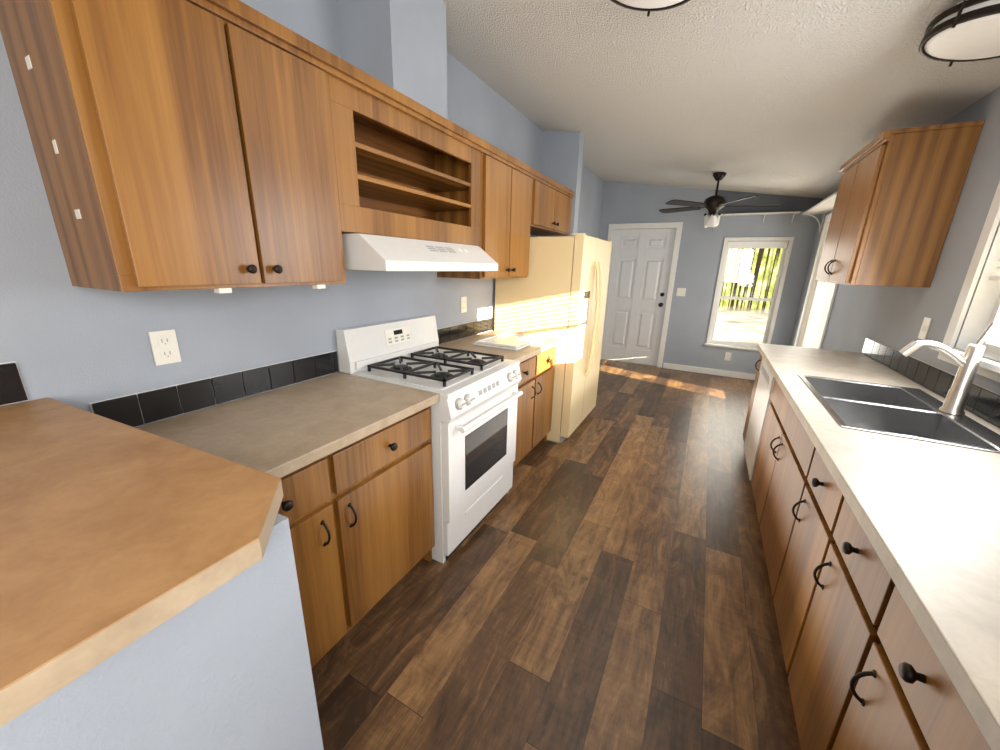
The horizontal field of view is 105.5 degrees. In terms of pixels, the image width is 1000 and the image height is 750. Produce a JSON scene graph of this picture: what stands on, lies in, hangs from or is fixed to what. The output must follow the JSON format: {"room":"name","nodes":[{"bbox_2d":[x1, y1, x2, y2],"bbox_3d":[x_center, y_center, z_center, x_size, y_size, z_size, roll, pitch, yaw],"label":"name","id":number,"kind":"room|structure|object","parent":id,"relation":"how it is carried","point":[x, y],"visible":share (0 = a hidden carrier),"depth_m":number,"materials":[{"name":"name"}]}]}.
{"room":"kitchen","nodes":[
{"label":"kitchen","id":0,"kind":"room"},
{"bbox_2d":[0,514,323,749],"bbox_3d":[-1.292,0.891,0.218,1.030,1.030,1.930,10,18,27],"label":"wall","id":1,"kind":"structure","parent":0,"point":[226,666],"depth_m":0.58,"materials":[{"name":"blue paint"}]},
{"bbox_2d":[0,397,283,726],"bbox_3d":[-1.242,0.376,0.075,1.088,0.038,1.955,10,18,27],"label":"countertop","id":2,"kind":"structure","parent":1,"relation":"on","point":[115,537],"depth_m":0.56,"materials":[{"name":"laminate"}]},
{"bbox_2d":[0,0,603,427],"bbox_3d":[-0.388,-0.707,2.731,0.120,2.750,8.040,10,18,27],"label":"wall","id":3,"kind":"structure","parent":0,"point":[62,340],"depth_m":1.37,"materials":[{"name":"blue paint"}]},
{"bbox_2d":[0,361,28,405],"bbox_3d":[-1.737,0.232,0.256,0.010,0.112,1.840,10,18,27],"label":"backsplash","id":4,"kind":"structure","parent":3,"relation":"attached to","point":[12,388],"depth_m":1.02,"materials":[{"name":"tile"}]},
{"bbox_2d":[148,329,181,365],"bbox_3d":[-1.147,-0.095,1.303,0.010,0.115,0.072,10,18,27],"label":"electrical outlet","id":5,"kind":"object","parent":3,"relation":"attached to","point":[164,346],"visible":1,"depth_m":1.30,"materials":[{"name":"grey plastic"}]},
{"bbox_2d":[0,0,355,292],"bbox_3d":[-0.902,-0.679,1.204,0.353,0.766,0.696,10,18,27],"label":"upper cabinet","id":6,"kind":"object","parent":3,"relation":"attached to","point":[221,146],"depth_m":1.00,"materials":[{"name":"brown wood"}]},
{"bbox_2d":[89,351,338,426],"bbox_3d":[-1.039,0.035,1.555,0.010,0.112,0.898,10,18,27],"label":"backsplash","id":7,"kind":"structure","parent":3,"relation":"attached to","point":[142,408],"depth_m":1.44,"materials":[{"name":"tile"}]},
{"bbox_2d":[340,58,491,278],"bbox_3d":[-0.501,-0.877,1.923,0.353,0.766,1.109,10,18,27],"label":"upper cabinet","id":8,"kind":"object","parent":3,"relation":"attached to","point":[416,173],"depth_m":1.91,"materials":[{"name":"brown wood"}]},
{"bbox_2d":[342,233,497,271],"bbox_3d":[-0.445,-0.614,1.958,0.498,0.144,0.910,10,18,27],"label":"range hood","id":9,"kind":"object","parent":8,"relation":"attached to","point":[364,252],"visible":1,"depth_m":1.64,"materials":[{"name":"white metal"}]},
{"bbox_2d":[461,297,466,312],"bbox_3d":[-0.272,-0.531,2.868,0.010,0.115,0.072,10,18,27],"label":"electrical outlet","id":10,"kind":"object","parent":3,"relation":"attached to","point":[463,304],"visible":1,"depth_m":2.86,"materials":[{"name":"white plastic"}]},
{"bbox_2d":[437,317,491,343],"bbox_3d":[-0.272,-0.344,2.931,0.010,0.112,0.848,10,18,27],"label":"backsplash","id":11,"kind":"structure","parent":3,"relation":"attached to","point":[454,332],"depth_m":2.91,"materials":[{"name":"tile"}]},
{"bbox_2d":[488,145,535,278],"bbox_3d":[-0.088,-1.080,2.664,0.353,0.766,0.746,10,18,27],"label":"upper cabinet","id":12,"kind":"object","parent":3,"relation":"attached to","point":[512,206],"depth_m":2.59,"materials":[{"name":"brown wood"}]},
{"bbox_2d":[536,170,574,235],"bbox_3d":[0.300,-1.271,3.358,0.353,0.766,0.969,10,18,27],"label":"upper cabinet","id":13,"kind":"object","parent":3,"relation":"attached to","point":[553,199],"depth_m":3.21,"materials":[{"name":"brown wood"}]},
{"bbox_2d":[337,0,447,118],"bbox_3d":[-0.488,-1.536,1.787,0.300,0.560,0.390,10,18,27],"label":"wall","id":14,"kind":"structure","parent":0,"point":[400,46],"depth_m":1.66,"materials":[{"name":"blue paint"}]},
{"bbox_2d":[311,359,800,749],"bbox_3d":[0.807,0.853,2.493,2.910,0.060,8.040,10,18,27],"label":"floor","id":15,"kind":"structure","parent":0,"point":[598,579],"depth_m":1.67,"materials":[{"name":"brown wood"}]},
{"bbox_2d":[278,406,434,667],"bbox_3d":[-0.772,0.598,1.561,0.645,0.873,0.902,10,18,27],"label":"base cabinet","id":16,"kind":"object","parent":15,"relation":"on","point":[359,514],"visible":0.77,"depth_m":1.40,"materials":[{"name":"brown wood"}]},
{"bbox_2d":[135,372,438,477],"bbox_3d":[-0.763,0.157,1.434,0.643,0.038,0.902,10,18,27],"label":"countertop","id":17,"kind":"structure","parent":16,"relation":"on","point":[282,431],"depth_m":1.34,"materials":[{"name":"laminate"}]},
{"bbox_2d":[336,315,522,562],"bbox_3d":[-0.339,0.287,2.202,0.734,1.135,0.731,10,18,27],"label":"stove","id":18,"kind":"object","parent":15,"relation":"on","point":[473,420],"visible":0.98,"depth_m":1.98,"materials":[{"name":"white metal"}]},
{"bbox_2d":[513,346,555,467],"bbox_3d":[-0.005,0.220,2.937,0.645,0.873,0.852,10,18,27],"label":"base cabinet","id":19,"kind":"object","parent":15,"relation":"on","point":[535,401],"visible":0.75,"depth_m":2.79,"materials":[{"name":"brown wood"}]},
{"bbox_2d":[439,331,560,362],"bbox_3d":[0.005,-0.222,2.810,0.643,0.038,0.852,10,18,27],"label":"countertop","id":20,"kind":"structure","parent":19,"relation":"on","point":[529,351],"depth_m":2.65,"materials":[{"name":"laminate"}]},
{"bbox_2d":[473,333,542,350],"bbox_3d":[0.070,-0.254,2.800,0.340,0.027,0.460,10,18,27],"label":"tray","id":21,"kind":"object","parent":20,"relation":"on","point":[511,341],"visible":1,"depth_m":2.75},
{"bbox_2d":[494,233,611,442],"bbox_3d":[0.516,-0.369,3.524,0.800,1.702,0.901,10,18,27],"label":"refrigerator","id":22,"kind":"object","parent":15,"relation":"on","point":[559,290],"visible":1,"depth_m":3.09,"materials":[{"name":"beige metal"}]},
{"bbox_2d":[743,354,761,441],"bbox_3d":[2.281,0.275,2.938,0.645,0.873,0.218,10,18,27],"label":"base cabinet","id":23,"kind":"object","parent":15,"relation":"on","point":[759,361],"visible":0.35,"depth_m":3.04,"materials":[{"name":"brown wood"}]},
{"bbox_2d":[744,357,774,479],"bbox_3d":[2.085,0.373,2.590,0.593,0.869,0.592,10,18,27],"label":"dishwasher","id":24,"kind":"object","parent":15,"relation":"on","point":[763,392],"visible":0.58,"depth_m":2.64,"materials":[{"name":"grey plastic"}]},
{"bbox_2d":[751,379,809,585],"bbox_3d":[1.693,0.575,1.849,0.613,0.872,1.120,10,18,27],"label":"base cabinet","id":25,"kind":"object","parent":15,"relation":"on","point":[783,442],"depth_m":1.89,"materials":[{"name":"brown wood"}]},
{"bbox_2d":[757,343,999,749],"bbox_3d":[1.113,0.416,0.695,0.643,0.038,5.200,10,18,27],"label":"countertop","id":26,"kind":"structure","parent":25,"relation":"on","point":[927,514],"depth_m":0.92,"materials":[{"name":"laminate"}]},
{"bbox_2d":[798,374,999,452],"bbox_3d":[1.675,0.219,1.676,0.490,0.188,0.830,10,18,27],"label":"sink","id":27,"kind":"object","parent":26,"relation":"in","point":[885,409],"visible":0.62,"depth_m":1.66,"materials":[{"name":"silver metal"}]},
{"bbox_2d":[898,323,996,414],"bbox_3d":[1.787,-0.038,1.559,0.262,0.372,0.083,10,18,27],"label":"faucet","id":28,"kind":"object","parent":26,"relation":"on","point":[958,393],"visible":1,"depth_m":1.52,"materials":[{"name":"silver metal"}]},
{"bbox_2d":[771,439,834,650],"bbox_3d":[1.353,0.743,1.240,0.613,0.872,0.404,10,18,27],"label":"base cabinet","id":29,"kind":"object","parent":15,"relation":"on","point":[813,490],"depth_m":1.41,"materials":[{"name":"brown wood"}]},
{"bbox_2d":[783,482,879,749],"bbox_3d":[1.182,0.827,0.934,0.613,0.872,0.404,10,18,27],"label":"base cabinet","id":30,"kind":"object","parent":15,"relation":"on","point":[844,562],"depth_m":1.09,"materials":[{"name":"brown wood"}]},
{"bbox_2d":[811,559,974,749],"bbox_3d":[1.012,0.911,0.628,0.613,0.872,0.404,10,18,27],"label":"base cabinet","id":31,"kind":"object","parent":15,"relation":"on","point":[865,669],"depth_m":0.77,"materials":[{"name":"brown wood"}]},
{"bbox_2d":[963,723,990,749],"bbox_3d":[0.841,0.995,0.323,0.613,0.872,0.404,10,18,27],"label":"base cabinet","id":32,"kind":"object","parent":15,"relation":"on","point":[977,741],"depth_m":0.55,"materials":[{"name":"brown wood"}]},
{"bbox_2d":[538,131,583,236],"bbox_3d":[0.569,-1.016,3.955,0.370,2.710,0.130,10,18,27],"label":"wall","id":33,"kind":"structure","parent":0,"point":[562,158],"depth_m":3.60,"materials":[{"name":"blue paint"}]},
{"bbox_2d":[599,181,823,373],"bbox_3d":[2.714,-1.420,5.461,2.910,2.750,0.132,10,18,27],"label":"wall","id":34,"kind":"structure","parent":0,"point":[699,259],"depth_m":5.30,"materials":[{"name":"blue paint"}]},
{"bbox_2d":[600,222,682,367],"bbox_3d":[2.095,-1.207,5.845,1.020,2.100,0.145,10,18,27],"label":"door","id":35,"kind":"structure","parent":34,"relation":"in","point":[643,266],"depth_m":5.80,"materials":[{"name":"white metal"}]},
{"bbox_2d":[676,288,685,295],"bbox_3d":[2.621,-1.198,5.498,0.115,0.115,0.016,10,18,27],"label":"light switch","id":36,"kind":"object","parent":34,"relation":"attached to","point":[681,291],"visible":1,"depth_m":5.50,"materials":[{"name":"white plastic"}]},
{"bbox_2d":[663,363,755,379],"bbox_3d":[3.168,-0.036,5.512,1.493,0.085,0.017,10,18,27],"label":"baseboard","id":37,"kind":"structure","parent":34,"relation":"attached to","point":[749,376],"depth_m":5.54,"materials":[{"name":"white wood"}]},
{"bbox_2d":[724,352,730,360],"bbox_3d":[3.245,-0.263,5.411,0.072,0.115,0.010,10,18,27],"label":"electrical outlet","id":38,"kind":"object","parent":34,"relation":"attached to","point":[727,356],"visible":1,"depth_m":5.41,"materials":[{"name":"white plastic"}]},
{"bbox_2d":[704,237,793,350],"bbox_3d":[3.354,-1.086,5.170,0.800,1.480,0.165,10,18,27],"label":"window","id":39,"kind":"structure","parent":34,"relation":"in","point":[785,244],"depth_m":5.12,"materials":[{"name":"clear glass"}]},
{"bbox_2d":[717,211,799,224],"bbox_3d":[3.253,-2.007,4.874,0.930,0.123,0.098,10,18,27],"label":"shelf","id":40,"kind":"object","parent":34,"relation":"attached to","point":[764,214],"visible":0.83,"depth_m":4.82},
{"bbox_2d":[442,0,999,198],"bbox_3d":[0.868,-1.625,1.778,2.910,0.494,8.040,10,18,27],"label":"ceiling","id":41,"kind":"structure","parent":0,"point":[803,98],"depth_m":2.13,"materials":[{"name":"white paint"}]},
{"bbox_2d":[610,0,690,16],"bbox_3d":[0.530,-1.401,1.310,0.374,0.140,0.371,10,18,27],"label":"ceiling light","id":42,"kind":"object","parent":41,"relation":"attached to","point":[648,5],"visible":1,"depth_m":1.44,"materials":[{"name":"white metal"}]},
{"bbox_2d":[659,172,781,229],"bbox_3d":[2.411,-1.911,4.232,1.238,0.596,1.218,10,18,27],"label":"ceiling fan","id":43,"kind":"object","parent":41,"relation":"hanging from","point":[713,205],"visible":1,"depth_m":4.16,"materials":[{"name":"brown metal"}]},
{"bbox_2d":[918,0,999,66],"bbox_3d":[1.733,-1.216,1.326,0.374,0.140,0.371,10,18,27],"label":"ceiling light","id":44,"kind":"object","parent":41,"relation":"attached to","point":[966,31],"visible":1,"depth_m":1.34,"materials":[{"name":"white glass"}]},
{"bbox_2d":[789,87,999,427],"bbox_3d":[2.064,-0.103,1.529,0.120,2.370,8.040,10,18,27],"label":"wall","id":45,"kind":"structure","parent":0,"point":[892,316],"depth_m":1.99,"materials":[{"name":"blue paint"}]},
{"bbox_2d":[794,213,837,348],"bbox_3d":[3.449,-0.688,4.069,0.133,2.020,1.110,10,18,27],"label":"window","id":46,"kind":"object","parent":45,"relation":"attached to","point":[820,292],"visible":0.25,"depth_m":4.29,"materials":[{"name":"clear glass"}]},
{"bbox_2d":[802,192,836,231],"bbox_3d":[3.378,-1.650,3.939,0.198,0.228,1.440,10,18,27],"label":"shelf","id":47,"kind":"object","parent":45,"relation":"attached to","point":[824,206],"visible":0.46,"depth_m":4.08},
{"bbox_2d":[816,120,984,287],"bbox_3d":[2.356,-0.975,2.373,0.385,0.792,0.805,10,18,27],"label":"upper cabinet","id":48,"kind":"object","parent":45,"relation":"attached to","point":[897,197],"visible":1,"depth_m":2.05,"materials":[{"name":"brown wood"}]},
{"bbox_2d":[918,317,931,339],"bbox_3d":[2.268,-0.249,2.034,0.016,0.115,0.072,10,18,27],"label":"light switch","id":49,"kind":"object","parent":45,"relation":"attached to","point":[924,329],"visible":0.98,"depth_m":2.03,"materials":[{"name":"white plastic"}]},
{"bbox_2d":[862,337,999,426],"bbox_3d":[1.393,0.390,0.529,0.010,0.112,5.196,10,18,27],"label":"backsplash","id":50,"kind":"structure","parent":45,"relation":"attached to","point":[983,402],"depth_m":1.88,"materials":[{"name":"tile"}]},
{"bbox_2d":[929,181,999,382],"bbox_3d":[1.987,-0.441,1.325,0.165,0.980,0.930,10,18,27],"label":"window","id":51,"kind":"structure","parent":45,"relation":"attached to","point":[982,311],"depth_m":1.69,"materials":[{"name":"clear glass"}]},
{"label":"outside","id":52,"kind":"structure","parent":0,"visible":0},
{"bbox_2d":[713,248,999,347],"bbox_3d":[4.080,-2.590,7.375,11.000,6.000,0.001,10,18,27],"label":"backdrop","id":53,"kind":"structure","parent":52,"point":[742,327],"depth_m":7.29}
]}

